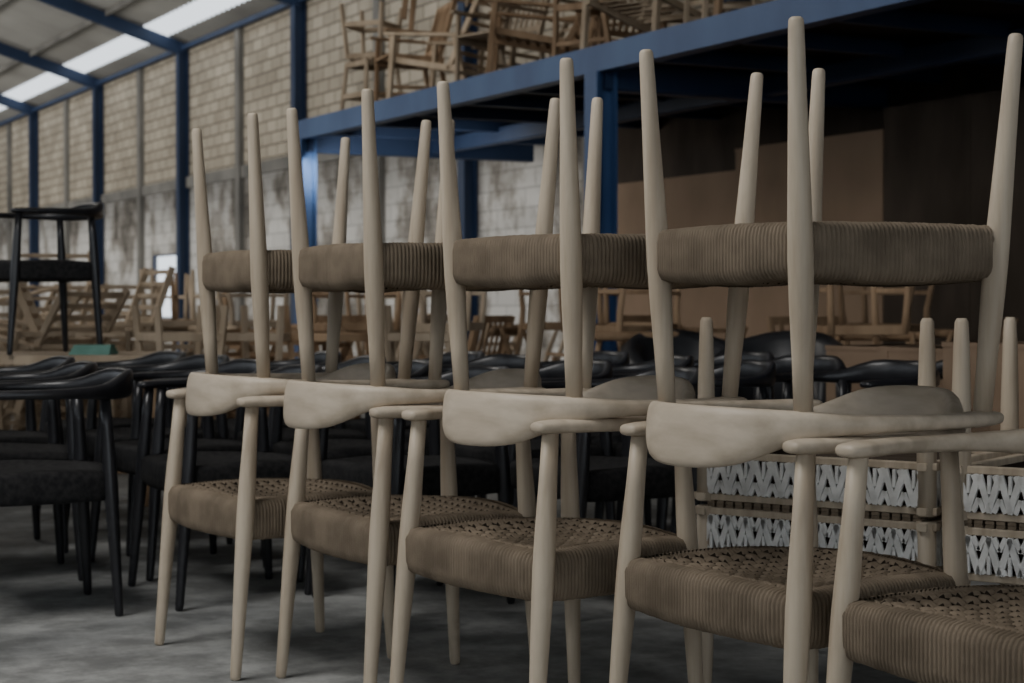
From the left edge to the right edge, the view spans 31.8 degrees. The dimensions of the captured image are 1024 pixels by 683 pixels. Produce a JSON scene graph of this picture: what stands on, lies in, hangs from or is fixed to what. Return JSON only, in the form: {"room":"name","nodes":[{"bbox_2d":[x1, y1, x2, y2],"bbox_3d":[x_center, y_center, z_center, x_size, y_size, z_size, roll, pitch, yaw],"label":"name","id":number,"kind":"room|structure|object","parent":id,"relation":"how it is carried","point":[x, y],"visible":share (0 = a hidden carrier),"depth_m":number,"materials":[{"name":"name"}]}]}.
{"room":"furniture warehouse","nodes":[
{"label":"furniture warehouse","id":0,"kind":"room"},
{"bbox_2d":[0,0,279,121],"bbox_3d":[-11.831,-5.968,20.785,19.401,3.058,76.001,-1,1,-28],"label":"roof","id":1,"kind":"structure","parent":0,"point":[26,25],"depth_m":29.62,"materials":[{"name":"grey metal"}]},
{"bbox_2d":[0,0,766,361],"bbox_3d":[-3.466,-2.020,25.279,0.283,5.050,76.000,-1,1,-28],"label":"wall","id":2,"kind":"structure","parent":0,"point":[240,72],"depth_m":25.95,"materials":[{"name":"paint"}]},
{"bbox_2d":[0,411,999,682],"bbox_3d":[-13.334,0.651,20.115,23.200,0.100,76.000,-1,1,-28],"label":"floor","id":3,"kind":"structure","parent":0,"point":[51,631],"depth_m":5.43,"materials":[{"name":"concrete"}]},
{"bbox_2d":[0,355,74,552],"bbox_3d":[-2.069,0.452,7.276,0.597,0.780,0.632,-1,1,-28],"label":"armchair","id":4,"kind":"object","parent":3,"relation":"on","point":[31,435],"visible":0.4,"depth_m":7.48,"materials":[{"name":"black wood"}]},
{"bbox_2d":[0,360,97,580],"bbox_3d":[-1.818,0.465,6.574,0.597,0.780,0.632,0,1,-23],"label":"armchair","id":5,"kind":"object","parent":3,"relation":"on","point":[53,449],"visible":0.48,"depth_m":6.71,"materials":[{"name":"black wood"}]},
{"bbox_2d":[0,328,103,429],"bbox_3d":[-3.001,0.342,11.136,0.670,0.866,0.951,-1,1,-40],"label":"frame","id":6,"kind":"object","parent":3,"relation":"on","point":[4,424],"visible":0.2,"depth_m":10.83,"materials":[{"name":"brown wood"}]},
{"bbox_2d":[0,288,130,427],"bbox_3d":[-2.938,0.092,11.133,1.025,0.847,0.670,1,1,30],"label":"frame","id":7,"kind":"object","parent":6,"relation":"on","point":[52,316],"visible":0.27,"depth_m":10.92,"materials":[{"name":"brown wood"}]},
{"bbox_2d":[0,330,123,430],"bbox_3d":[-2.683,0.340,11.241,0.951,0.866,0.670,0,1,20],"label":"frame","id":8,"kind":"object","parent":3,"relation":"on","point":[3,346],"visible":0.06,"depth_m":11.03,"materials":[{"name":"brown wood"}]},
{"bbox_2d":[13,282,152,413],"bbox_3d":[-2.647,0.031,11.199,0.915,0.948,0.670,0,1,-10],"label":"frame","id":9,"kind":"object","parent":8,"relation":"on","point":[25,300],"visible":0.21,"depth_m":10.88,"materials":[{"name":"brown wood"}]},
{"bbox_2d":[0,367,132,616],"bbox_3d":[-1.528,0.479,5.825,0.597,0.780,0.632,0,1,-25],"label":"armchair","id":10,"kind":"object","parent":3,"relation":"on","point":[81,481],"visible":1,"depth_m":5.68,"materials":[{"name":"black wood"}]},
{"bbox_2d":[5,326,152,415],"bbox_3d":[-2.993,0.321,12.261,0.951,0.866,0.670,1,1,30],"label":"frame","id":11,"kind":"object","parent":3,"relation":"on","point":[121,342],"visible":0.08,"depth_m":12.06,"materials":[{"name":"brown wood"}]},
{"bbox_2d":[0,289,121,350],"bbox_3d":[-3.215,0.069,12.250,1.050,0.839,0.670,0,1,20],"label":"frame","id":12,"kind":"object","parent":11,"relation":"on","point":[75,300],"visible":0.06,"depth_m":11.88,"materials":[{"name":"brown wood"}]},
{"bbox_2d":[31,266,175,403],"bbox_3d":[-2.841,-0.033,12.400,0.901,0.976,0.670,-1,1,-30],"label":"frame","id":13,"kind":"object","parent":11,"relation":"on","point":[148,322],"visible":0.25,"depth_m":12.49,"materials":[{"name":"brown wood"}]},
{"bbox_2d":[0,351,192,506],"bbox_3d":[-2.725,0.433,9.210,2.050,0.745,0.800,0,1,0],"label":"workbench","id":14,"kind":"object","parent":3,"relation":"on","point":[17,357],"visible":0.04,"depth_m":8.80,"materials":[{"name":"brown wood"}]},
{"bbox_2d":[0,201,103,354],"bbox_3d":[-2.381,-0.330,9.166,0.597,0.780,0.632,-1,1,-35],"label":"armchair","id":15,"kind":"object","parent":14,"relation":"on","point":[60,270],"visible":0.98,"depth_m":9.00,"materials":[{"name":"black wood"}]},
{"bbox_2d":[69,344,117,354],"bbox_3d":[-2.080,0.041,8.962,0.202,0.048,0.219,0,1,0],"label":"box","id":16,"kind":"object","parent":14,"relation":"on","point":[80,349],"visible":0.99,"depth_m":8.86,"materials":[{"name":"teal cardboard"}]},
{"bbox_2d":[39,350,186,510],"bbox_3d":[-1.771,0.436,8.130,0.597,0.780,0.632,-1,1,-35],"label":"armchair","id":17,"kind":"object","parent":3,"relation":"on","point":[160,357],"visible":0.12,"depth_m":8.24,"materials":[{"name":"black wood"}]},
{"bbox_2d":[66,354,232,555],"bbox_3d":[-1.473,0.448,7.482,0.597,0.780,0.632,-1,1,-40],"label":"armchair","id":18,"kind":"object","parent":3,"relation":"on","point":[193,362],"visible":0.22,"depth_m":7.41,"materials":[{"name":"black wood"}]},
{"bbox_2d":[121,327,227,425],"bbox_3d":[-2.105,0.339,11.246,0.670,0.866,0.951,0,1,-10],"label":"frame","id":19,"kind":"object","parent":3,"relation":"on","point":[126,403],"visible":0.12,"depth_m":10.85,"materials":[{"name":"brown wood"}]},
{"bbox_2d":[163,328,187,331],"bbox_3d":[-2.575,0.300,13.665,0.568,0.849,0.678,0,1,-20],"label":"dining chair","id":20,"kind":"object","parent":3,"relation":"on","point":[164,329],"visible":0.04,"depth_m":13.95,"materials":[{"name":"brown wood"}]},
{"bbox_2d":[139,268,198,354],"bbox_3d":[-2.589,-0.127,13.697,0.568,0.849,0.678,0,1,-24],"label":"dining chair","id":21,"kind":"object","parent":20,"relation":"on","point":[166,323],"visible":0.18,"depth_m":13.69,"materials":[{"name":"brown wood"}]},
{"bbox_2d":[90,358,264,580],"bbox_3d":[-1.221,0.460,6.829,0.597,0.780,0.632,-1,1,-34],"label":"armchair","id":22,"kind":"object","parent":3,"relation":"on","point":[126,450],"visible":0.44,"depth_m":6.69,"materials":[{"name":"black wood"}]},
{"bbox_2d":[188,326,239,349],"bbox_3d":[-2.013,0.305,13.423,0.568,0.849,0.678,1,1,42],"label":"dining chair","id":23,"kind":"object","parent":3,"relation":"on","point":[190,328],"visible":0.1,"depth_m":13.26,"materials":[{"name":"brown wood"}]},
{"bbox_2d":[216,291,288,351],"bbox_3d":[-2.056,-0.125,13.563,0.678,0.849,0.568,0,1,-20],"label":"dining chair","id":24,"kind":"object","parent":23,"relation":"on","point":[272,322],"visible":0.25,"depth_m":13.43,"materials":[{"name":"brown wood"}]},
{"bbox_2d":[128,364,322,611],"bbox_3d":[-0.949,0.472,6.176,0.597,0.780,0.632,-1,1,-27],"label":"armchair","id":25,"kind":"object","parent":3,"relation":"on","point":[198,466],"visible":0.52,"depth_m":6.22,"materials":[{"name":"black wood"}]},
{"bbox_2d":[229,328,287,360],"bbox_3d":[-2.040,0.274,14.746,0.670,0.866,0.951,1,1,44],"label":"frame","id":26,"kind":"object","parent":3,"relation":"on","point":[231,346],"visible":0.03,"depth_m":14.41,"materials":[{"name":"brown wood"}]},
{"bbox_2d":[170,272,228,351],"bbox_3d":[-2.565,-0.148,14.804,0.568,0.849,0.678,0,1,-9],"label":"dining chair","id":27,"kind":"object","parent":26,"relation":"on","point":[174,283],"visible":0.19,"depth_m":14.52,"materials":[{"name":"brown wood"}]},
{"bbox_2d":[200,351,341,438],"bbox_3d":[-1.068,0.436,8.124,0.597,0.780,0.632,0,1,-25],"label":"armchair","id":28,"kind":"object","parent":3,"relation":"on","point":[320,356],"visible":0.06,"depth_m":8.29,"materials":[{"name":"brown wood"}]},
{"bbox_2d":[154,363,395,680],"bbox_3d":[-0.629,0.474,5.108,0.599,0.817,0.632,-1,1,-31],"label":"armchair","id":29,"kind":"object","parent":3,"relation":"on","point":[248,508],"visible":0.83,"depth_m":5.00,"materials":[{"name":"brown wood"}]},
{"bbox_2d":[185,113,430,415],"bbox_3d":[-0.624,-0.207,5.105,0.599,0.817,0.632,-1,1,-28],"label":"armchair","id":30,"kind":"object","parent":29,"relation":"on","point":[259,271],"visible":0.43,"depth_m":4.96,"materials":[{"name":"brown wood"}]},
{"bbox_2d":[240,325,325,410],"bbox_3d":[-1.570,0.318,12.400,0.670,0.866,0.951,0,1,-7],"label":"frame","id":31,"kind":"object","parent":3,"relation":"on","point":[252,354],"visible":0.03,"depth_m":12.00,"materials":[{"name":"brown wood"}]},
{"bbox_2d":[233,355,385,556],"bbox_3d":[-0.817,0.449,7.423,0.597,0.780,0.632,0,1,-22],"label":"armchair","id":32,"kind":"object","parent":3,"relation":"on","point":[288,433],"visible":0.15,"depth_m":7.56,"materials":[{"name":"black wood"}]},
{"bbox_2d":[314,331,365,352],"bbox_3d":[-1.030,0.339,11.590,0.568,0.849,0.678,0,1,-16],"label":"dining chair","id":33,"kind":"object","parent":3,"relation":"on","point":[359,331],"visible":0.02,"depth_m":11.76,"materials":[{"name":"brown wood"}]},
{"bbox_2d":[312,291,401,354],"bbox_3d":[-1.048,-0.086,11.492,0.568,0.849,0.678,-1,1,-30],"label":"dining chair","id":34,"kind":"object","parent":33,"relation":"on","point":[322,327],"visible":0.22,"depth_m":11.32,"materials":[{"name":"brown wood"}]},
{"bbox_2d":[269,359,428,581],"bbox_3d":[-0.587,0.461,6.772,0.597,0.780,0.632,0,1,-20],"label":"armchair","id":35,"kind":"object","parent":3,"relation":"on","point":[337,447],"visible":0.2,"depth_m":6.85,"materials":[{"name":"black wood"}]},
{"bbox_2d":[316,315,424,425],"bbox_3d":[-1.030,0.281,12.604,0.575,0.929,0.640,-1,1,-39],"label":"wooden chair","id":36,"kind":"object","parent":3,"relation":"on","point":[320,318],"visible":0.11,"depth_m":12.84,"materials":[{"name":"brown wood"}]},
{"bbox_2d":[0,0,750,351],"bbox_3d":[-11.897,-3.419,20.798,18.911,8.014,76.001,-1,1,-28],"label":"steel frame","id":37,"kind":"object","parent":3,"relation":"on","point":[466,169],"visible":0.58,"depth_m":28.08,"materials":[{"name":"blue paint"}]},
{"bbox_2d":[276,368,541,682],"bbox_3d":[-0.223,0.483,4.627,0.599,0.817,0.632,-1,1,-28],"label":"armchair","id":38,"kind":"object","parent":3,"relation":"on","point":[365,529],"visible":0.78,"depth_m":4.50,"materials":[{"name":"brown wood"}]},
{"bbox_2d":[283,89,559,428],"bbox_3d":[-0.282,-0.197,4.580,0.599,0.817,0.632,-1,1,-29],"label":"armchair","id":39,"kind":"object","parent":38,"relation":"on","point":[373,267],"visible":0.77,"depth_m":4.40,"materials":[{"name":"brown wood"}]},
{"bbox_2d":[304,365,514,616],"bbox_3d":[-0.300,0.475,6.029,0.597,0.780,0.632,-1,1,-32],"label":"armchair","id":40,"kind":"object","parent":3,"relation":"on","point":[475,476],"visible":0.38,"depth_m":5.89,"materials":[{"name":"black wood"}]},
{"bbox_2d":[394,328,429,357],"bbox_3d":[-0.517,0.340,11.539,0.678,0.849,0.568,1,1,32],"label":"dining chair","id":41,"kind":"object","parent":3,"relation":"on","point":[425,345],"visible":0.04,"depth_m":11.80,"materials":[{"name":"brown wood"}]},
{"bbox_2d":[395,290,486,360],"bbox_3d":[-0.528,-0.085,11.422,0.678,0.849,0.568,0,1,12],"label":"dining chair","id":42,"kind":"object","parent":41,"relation":"on","point":[471,326],"visible":0.26,"depth_m":11.46,"materials":[{"name":"brown wood"}]},
{"bbox_2d":[345,351,486,497],"bbox_3d":[-0.420,0.435,8.178,0.597,0.780,0.632,-1,1,-32],"label":"armchair","id":43,"kind":"object","parent":3,"relation":"on","point":[359,424],"visible":0.05,"depth_m":8.23,"materials":[{"name":"brown wood"}]},
{"bbox_2d":[418,315,514,358],"bbox_3d":[-0.382,0.283,12.483,0.640,0.929,0.575,1,1,28],"label":"wooden chair","id":44,"kind":"object","parent":3,"relation":"on","point":[507,320],"visible":0.2,"depth_m":12.33,"materials":[{"name":"brown wood"}]},
{"bbox_2d":[405,354,541,496],"bbox_3d":[-0.175,0.448,7.484,0.597,0.780,0.632,-1,2,-45],"label":"armchair","id":45,"kind":"object","parent":3,"relation":"on","point":[508,360],"visible":0.05,"depth_m":7.70,"materials":[{"name":"brown wood"}]},
{"bbox_2d":[489,327,526,353],"bbox_3d":[0.221,0.331,12.044,0.678,0.849,0.568,0,1,20],"label":"dining chair","id":46,"kind":"object","parent":3,"relation":"on","point":[503,331],"visible":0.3,"depth_m":11.92,"materials":[{"name":"brown wood"}]},
{"bbox_2d":[514,290,560,354],"bbox_3d":[0.284,-0.097,12.100,0.568,0.849,0.678,0,1,-20],"label":"dining chair","id":47,"kind":"object","parent":46,"relation":"on","point":[522,325],"visible":0.11,"depth_m":12.11,"materials":[{"name":"brown wood"}]},
{"bbox_2d":[454,360,615,519],"bbox_3d":[0.079,0.461,6.779,0.597,0.780,0.632,-1,1,-34],"label":"armchair","id":48,"kind":"object","parent":3,"relation":"on","point":[602,369],"visible":0.15,"depth_m":6.68,"materials":[{"name":"black wood"}]},
{"bbox_2d":[389,375,702,682],"bbox_3d":[0.120,0.492,4.110,0.599,0.817,0.632,-1,1,-34],"label":"armchair","id":49,"kind":"object","parent":3,"relation":"on","point":[546,558],"visible":0.89,"depth_m":4.00,"materials":[{"name":"brown wood"}]},
{"bbox_2d":[437,58,762,445],"bbox_3d":[0.142,-0.187,4.056,0.599,0.817,0.632,-1,1,-35],"label":"armchair","id":50,"kind":"object","parent":49,"relation":"on","point":[575,263],"visible":0.84,"depth_m":3.88,"materials":[{"name":"brown wood"}]},
{"bbox_2d":[477,351,629,496],"bbox_3d":[0.231,0.436,8.126,0.597,0.780,0.632,-1,1,-28],"label":"armchair","id":51,"kind":"object","parent":3,"relation":"on","point":[617,358],"visible":0.05,"depth_m":8.27,"materials":[{"name":"black wood"}]},
{"bbox_2d":[508,366,700,521],"bbox_3d":[0.332,0.476,5.974,0.597,0.780,0.632,0,1,-24],"label":"armchair","id":52,"kind":"object","parent":3,"relation":"on","point":[601,478],"visible":0.25,"depth_m":5.76,"materials":[{"name":"black wood"}]},
{"bbox_2d":[559,355,693,525],"bbox_3d":[0.454,0.448,7.469,0.597,0.780,0.632,0,1,-15],"label":"armchair","id":53,"kind":"object","parent":3,"relation":"on","point":[679,360],"visible":0.04,"depth_m":7.60,"materials":[{"name":"black wood"}]},
{"bbox_2d":[594,331,678,351],"bbox_3d":[0.614,0.363,10.309,0.568,0.849,0.678,0,1,-20],"label":"dining chair","id":54,"kind":"object","parent":3,"relation":"on","point":[599,336],"visible":0.19,"depth_m":9.96,"materials":[{"name":"brown wood"}]},
{"bbox_2d":[558,287,651,350],"bbox_3d":[0.659,-0.064,10.333,0.678,0.849,0.568,1,1,40],"label":"dining chair","id":55,"kind":"object","parent":54,"relation":"on","point":[605,326],"visible":0.21,"depth_m":10.20,"materials":[{"name":"brown wood"}]},
{"bbox_2d":[583,170,734,341],"bbox_3d":[1.250,-0.331,15.077,0.089,2.053,2.458,-1,1,-28],"label":"wall","id":56,"kind":"structure","parent":3,"relation":"on","point":[707,199],"depth_m":14.60,"materials":[{"name":"cardboard"}]},
{"bbox_2d":[295,0,1023,358],"bbox_3d":[3.629,-0.527,8.503,2.430,2.690,19.660,-1,1,-28],"label":"platform","id":57,"kind":"object","parent":3,"relation":"on","point":[702,65],"visible":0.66,"depth_m":11.83,"materials":[{"name":"blue metal"}]},
{"bbox_2d":[340,58,401,109],"bbox_3d":[-1.258,-2.260,16.148,0.443,0.495,0.443,-1,1,-38],"label":"wooden stool","id":58,"kind":"object","parent":57,"relation":"on","point":[366,64],"visible":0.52,"depth_m":16.10,"materials":[{"name":"brown wood"}]},
{"bbox_2d":[339,1,401,60],"bbox_3d":[-1.258,-2.760,16.139,0.443,0.495,0.443,0,1,22],"label":"wooden stool","id":59,"kind":"object","parent":58,"relation":"on","point":[352,25],"visible":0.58,"depth_m":16.02,"materials":[{"name":"brown wood"}]},
{"bbox_2d":[370,0,457,101],"bbox_3d":[-0.849,-2.465,15.561,0.640,0.929,0.575,0,1,-18],"label":"wooden chair","id":60,"kind":"object","parent":57,"relation":"on","point":[443,19],"visible":0.55,"depth_m":15.66,"materials":[{"name":"brown wood"}]},
{"bbox_2d":[383,0,515,98],"bbox_3d":[-0.480,-2.419,14.880,0.951,0.866,0.670,1,1,32],"label":"frame","id":61,"kind":"object","parent":57,"relation":"on","point":[433,66],"visible":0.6,"depth_m":14.77,"materials":[{"name":"brown wood"}]},
{"bbox_2d":[401,0,502,30],"bbox_3d":[-0.418,-3.038,14.827,0.951,0.866,0.670,0,1,2],"label":"frame","id":62,"kind":"object","parent":61,"relation":"on","point":[404,2],"visible":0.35,"depth_m":15.13,"materials":[{"name":"brown wood"}]},
{"bbox_2d":[450,0,549,80],"bbox_3d":[-0.066,-2.441,14.293,0.640,0.929,0.575,-1,1,-38],"label":"wooden chair","id":63,"kind":"object","parent":57,"relation":"on","point":[479,39],"visible":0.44,"depth_m":14.32,"materials":[{"name":"brown wood"}]},
{"bbox_2d":[472,17,590,70],"bbox_3d":[0.226,-2.432,15.572,0.951,0.866,0.670,-1,1,-28],"label":"frame","id":64,"kind":"object","parent":57,"relation":"on","point":[513,54],"visible":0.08,"depth_m":15.64,"materials":[{"name":"brown wood"}]},
{"bbox_2d":[484,0,590,72],"bbox_3d":[0.282,-2.393,13.512,0.951,0.866,0.670,0,1,2],"label":"frame","id":65,"kind":"object","parent":57,"relation":"on","point":[495,30],"visible":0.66,"depth_m":13.24,"materials":[{"name":"brown wood"}]},
{"bbox_2d":[549,0,641,48],"bbox_3d":[0.723,-2.448,14.658,0.575,0.929,0.640,-1,1,-38],"label":"wooden chair","id":66,"kind":"object","parent":57,"relation":"on","point":[616,33],"visible":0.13,"depth_m":14.52,"materials":[{"name":"brown wood"}]},
{"bbox_2d":[552,0,651,55],"bbox_3d":[0.679,-2.414,12.828,0.640,0.929,0.575,1,1,42],"label":"wooden chair","id":67,"kind":"object","parent":57,"relation":"on","point":[603,19],"visible":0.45,"depth_m":12.80,"materials":[{"name":"brown wood"}]},
{"bbox_2d":[580,0,713,48],"bbox_3d":[0.999,-2.368,12.171,0.670,0.866,0.951,1,1,42],"label":"frame","id":68,"kind":"object","parent":57,"relation":"on","point":[645,23],"visible":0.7,"depth_m":12.08,"materials":[{"name":"brown wood"}]},
{"bbox_2d":[683,0,759,22],"bbox_3d":[1.437,-2.388,11.446,0.640,0.929,0.575,0,1,-8],"label":"wooden chair","id":69,"kind":"object","parent":57,"relation":"on","point":[706,5],"visible":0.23,"depth_m":11.19,"materials":[{"name":"brown wood"}]},
{"bbox_2d":[621,329,724,398],"bbox_3d":[0.955,0.364,9.846,0.760,0.862,0.680,0,1,-20],"label":"tub chair","id":70,"kind":"object","parent":3,"relation":"on","point":[640,348],"visible":0.09,"depth_m":10.02,"materials":[{"name":"black leather"}]},
{"bbox_2d":[594,359,775,529],"bbox_3d":[0.683,0.462,6.722,0.597,0.780,0.632,0,1,-20],"label":"armchair","id":71,"kind":"object","parent":3,"relation":"on","point":[760,374],"visible":0.12,"depth_m":6.59,"materials":[{"name":"black wood"}]},
{"bbox_2d":[681,328,699,332],"bbox_3d":[0.893,0.337,11.689,0.568,0.849,0.678,1,1,40],"label":"dining chair","id":72,"kind":"object","parent":3,"relation":"on","point":[688,329],"visible":0.05,"depth_m":11.81,"materials":[{"name":"brown wood"}]},
{"bbox_2d":[597,287,680,350],"bbox_3d":[0.861,-0.090,11.700,0.568,0.849,0.678,0,1,20],"label":"dining chair","id":73,"kind":"object","parent":72,"relation":"on","point":[677,323],"visible":0.12,"depth_m":11.61,"materials":[{"name":"brown wood"}]},
{"bbox_2d":[616,351,773,520],"bbox_3d":[0.879,0.437,8.079,0.597,0.780,0.632,-1,1,-34],"label":"armchair","id":74,"kind":"object","parent":3,"relation":"on","point":[752,355],"visible":0.03,"depth_m":8.17,"materials":[{"name":"black wood"}]},
{"bbox_2d":[670,355,845,533],"bbox_3d":[1.066,0.450,7.383,0.597,0.780,0.632,-1,1,-42],"label":"armchair","id":75,"kind":"object","parent":3,"relation":"on","point":[822,363],"visible":0.06,"depth_m":7.48,"materials":[{"name":"black wood"}]},
{"bbox_2d":[715,330,842,402],"bbox_3d":[1.364,0.376,9.243,0.760,0.862,0.680,1,1,30],"label":"tub chair","id":76,"kind":"object","parent":3,"relation":"on","point":[778,343],"visible":0.1,"depth_m":9.46,"materials":[{"name":"black leather"}]},
{"bbox_2d":[609,385,968,682],"bbox_3d":[0.591,0.502,3.578,0.599,0.817,0.632,-1,1,-30],"label":"armchair","id":77,"kind":"object","parent":3,"relation":"on","point":[774,596],"visible":0.82,"depth_m":3.46,"materials":[{"name":"brown wood"}]},
{"bbox_2d":[639,16,1022,467],"bbox_3d":[0.563,-0.177,3.523,0.599,0.817,0.632,-1,1,-30],"label":"armchair","id":78,"kind":"object","parent":77,"relation":"on","point":[803,253],"visible":1,"depth_m":3.34,"materials":[{"name":"brown wood"}]},
{"bbox_2d":[766,316,849,344],"bbox_3d":[1.889,0.317,10.645,0.575,0.929,0.640,0,1,-20],"label":"wooden chair","id":79,"kind":"object","parent":3,"relation":"on","point":[771,321],"visible":0.07,"depth_m":10.85,"materials":[{"name":"brown wood"}]},
{"bbox_2d":[735,129,883,344],"bbox_3d":[2.166,-0.370,13.128,0.089,2.203,1.758,-1,1,-28],"label":"wall","id":80,"kind":"structure","parent":3,"relation":"on","point":[853,163],"depth_m":12.80,"materials":[{"name":"cardboard"}]},
{"bbox_2d":[618,63,1023,183],"bbox_3d":[4.706,-0.596,9.150,0.058,2.803,16.008,-1,1,-28],"label":"wall","id":81,"kind":"structure","parent":3,"relation":"on","point":[689,147],"depth_m":14.55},
{"bbox_2d":[755,359,939,399],"bbox_3d":[1.278,0.463,6.681,0.597,0.780,0.632,-1,1,-38],"label":"armchair","id":82,"kind":"object","parent":3,"relation":"on","point":[883,372],"visible":0.25,"depth_m":6.90,"materials":[{"name":"black wood"}]},
{"bbox_2d":[695,503,1011,682],"bbox_3d":[0.900,0.652,4.673,0.660,0.476,0.600,1,1,36],"label":"ottoman","id":83,"kind":"object","parent":3,"relation":"on","point":[718,525],"visible":0.39,"depth_m":4.47,"materials":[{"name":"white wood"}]},
{"bbox_2d":[694,317,1018,518],"bbox_3d":[0.900,0.175,4.664,0.660,0.476,0.600,1,1,36],"label":"ottoman","id":84,"kind":"object","parent":83,"relation":"on","point":[908,485],"visible":0.53,"depth_m":4.47,"materials":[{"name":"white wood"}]},
{"bbox_2d":[831,332,919,343],"bbox_3d":[1.882,0.374,9.700,0.568,0.849,0.678,1,1,30],"label":"dining chair","id":85,"kind":"object","parent":3,"relation":"on","point":[912,337],"visible":0.14,"depth_m":9.92,"materials":[{"name":"brown wood"}]},
{"bbox_2d":[816,284,911,344],"bbox_3d":[1.811,-0.053,9.705,0.568,0.849,0.678,0,1,-10],"label":"dining chair","id":86,"kind":"object","parent":85,"relation":"on","point":[875,330],"visible":0.33,"depth_m":9.42,"materials":[{"name":"brown wood"}]},
{"bbox_2d":[825,344,942,401],"bbox_3d":[1.904,0.420,8.309,0.508,0.803,0.808,-1,1,-30],"label":"carton","id":87,"kind":"object","parent":3,"relation":"on","point":[851,355],"visible":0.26,"depth_m":8.30,"materials":[{"name":"brown cardboard"}]},
{"bbox_2d":[826,428,1023,682],"bbox_3d":[0.936,0.512,3.043,0.599,0.817,0.632,-1,1,-30],"label":"armchair","id":88,"kind":"object","parent":3,"relation":"on","point":[966,633],"visible":1,"depth_m":3.10,"materials":[{"name":"brown wood"}]},
{"bbox_2d":[916,329,953,343],"bbox_3d":[2.363,0.351,10.927,0.678,0.849,0.568,0,1,-10],"label":"dining chair","id":89,"kind":"object","parent":3,"relation":"on","point":[940,333],"visible":0.11,"depth_m":11.00,"materials":[{"name":"brown wood"}]},
{"bbox_2d":[837,285,934,343],"bbox_3d":[2.350,-0.074,10.848,0.678,0.849,0.568,1,1,30],"label":"dining chair","id":90,"kind":"object","parent":89,"relation":"on","point":[841,308],"visible":0.16,"depth_m":10.81,"materials":[{"name":"brown wood"}]},
{"bbox_2d":[883,87,1023,344],"bbox_3d":[2.967,-0.385,11.289,0.308,2.303,1.608,-1,1,-28],"label":"wall","id":91,"kind":"structure","parent":3,"relation":"on","point":[939,155],"depth_m":11.35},
{"bbox_2d":[964,523,1023,585],"bbox_3d":[1.450,0.660,4.253,0.660,0.476,0.600,1,1,36],"label":"ottoman","id":92,"kind":"object","parent":3,"relation":"on","point":[995,553],"visible":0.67,"depth_m":4.14,"materials":[{"name":"white cotton rope"},{"name":"paper cord"},{"name":"raw ash wood"}]},
{"bbox_2d":[952,318,1023,526],"bbox_3d":[1.450,0.183,4.244,0.660,0.476,0.600,1,1,36],"label":"ottoman","id":93,"kind":"object","parent":92,"relation":"on","point":[992,490],"visible":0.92,"depth_m":4.17,"materials":[{"name":"white cotton rope"},{"name":"paper cord"},{"name":"raw ash wood"}]},
{"bbox_3d":[-2.917,0.260,15.841,0.678,0.849,0.568,1,1,28],"label":"dining chair","id":94,"kind":"object","parent":3,"relation":"on","visible":0},
{"bbox_2d":[154,274,216,350],"bbox_3d":[-2.907,-0.168,15.868,0.678,0.849,0.568,1,1,40],"label":"dining chair","id":95,"kind":"object","parent":94,"relation":"on","point":[187,285],"visible":0.16,"depth_m":15.50,"materials":[{"name":"brown wood"}]},
{"bbox_3d":[-1.900,0.539,10.312,0.443,0.494,0.443,0,1,-10],"label":"wooden stool","id":96,"kind":"object","parent":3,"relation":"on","visible":0},
{"bbox_2d":[131,305,228,354],"bbox_3d":[-1.900,0.040,10.303,0.443,0.495,0.443,-1,1,-30],"label":"wooden stool","id":97,"kind":"object","parent":96,"relation":"on","point":[159,337],"visible":0.37,"depth_m":10.21,"materials":[{"name":"brown wood"}]},
{"bbox_3d":[-1.018,0.538,10.362,0.443,0.494,0.443,-1,1,-30],"label":"wooden stool","id":98,"kind":"object","parent":3,"relation":"on","visible":0},
{"bbox_2d":[284,305,367,359],"bbox_3d":[-1.018,0.039,10.352,0.443,0.495,0.443,1,1,40],"label":"wooden stool","id":99,"kind":"object","parent":98,"relation":"on","point":[344,336],"visible":0.09,"depth_m":10.27,"materials":[{"name":"brown wood"}]},
{"bbox_3d":[2.005,0.637,6.913,0.508,0.423,0.508,0,1,-20],"label":"carton","id":100,"kind":"object","parent":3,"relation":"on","visible":0},
{"bbox_2d":[942,341,1023,432],"bbox_3d":[2.005,0.212,6.905,0.488,0.423,0.508,0,1,-24],"label":"carton","id":101,"kind":"object","parent":100,"relation":"on","point":[947,346],"visible":0.23,"depth_m":6.77,"materials":[{"name":"brown cardboard"}]},
{"bbox_3d":[-1.444,0.537,10.412,0.443,0.494,0.443,1,1,35],"label":"wooden stool","id":102,"kind":"object","parent":3,"relation":"on","visible":0},
{"bbox_2d":[216,305,299,360],"bbox_3d":[-1.444,0.038,10.402,0.443,0.495,0.443,0,1,15],"label":"wooden stool","id":103,"kind":"object","parent":102,"relation":"on","point":[245,336],"visible":0.27,"depth_m":10.22,"materials":[{"name":"brown wood"}]},
{"bbox_3d":[-0.532,0.537,10.412,0.443,0.494,0.443,0,1,20],"label":"wooden stool","id":104,"kind":"object","parent":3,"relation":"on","visible":0},
{"bbox_2d":[384,305,450,361],"bbox_3d":[-0.532,0.038,10.402,0.443,0.495,0.443,0,1,0],"label":"wooden stool","id":105,"kind":"object","parent":104,"relation":"on","point":[391,336],"visible":0.18,"depth_m":10.20,"materials":[{"name":"brown wood"}]},
{"bbox_3d":[-3.229,0.290,13.897,0.670,0.866,0.951,0,1,-20],"label":"frame","id":106,"kind":"object","parent":3,"relation":"on","visible":0},
{"bbox_2d":[45,281,161,350],"bbox_3d":[-3.091,-0.024,13.685,0.670,0.851,1.012,-1,1,-30],"label":"frame","id":107,"kind":"object","parent":106,"relation":"on","point":[88,287],"visible":0.12,"depth_m":13.31,"materials":[{"name":"brown wood"}]},
{"bbox_2d":[16,251,113,340],"bbox_3d":[-3.322,-0.207,13.219,0.670,0.948,0.915,0,1,-20],"label":"frame","id":108,"kind":"object","parent":107,"relation":"on","point":[24,255],"visible":0.11,"depth_m":13.52,"materials":[{"name":"brown wood"}]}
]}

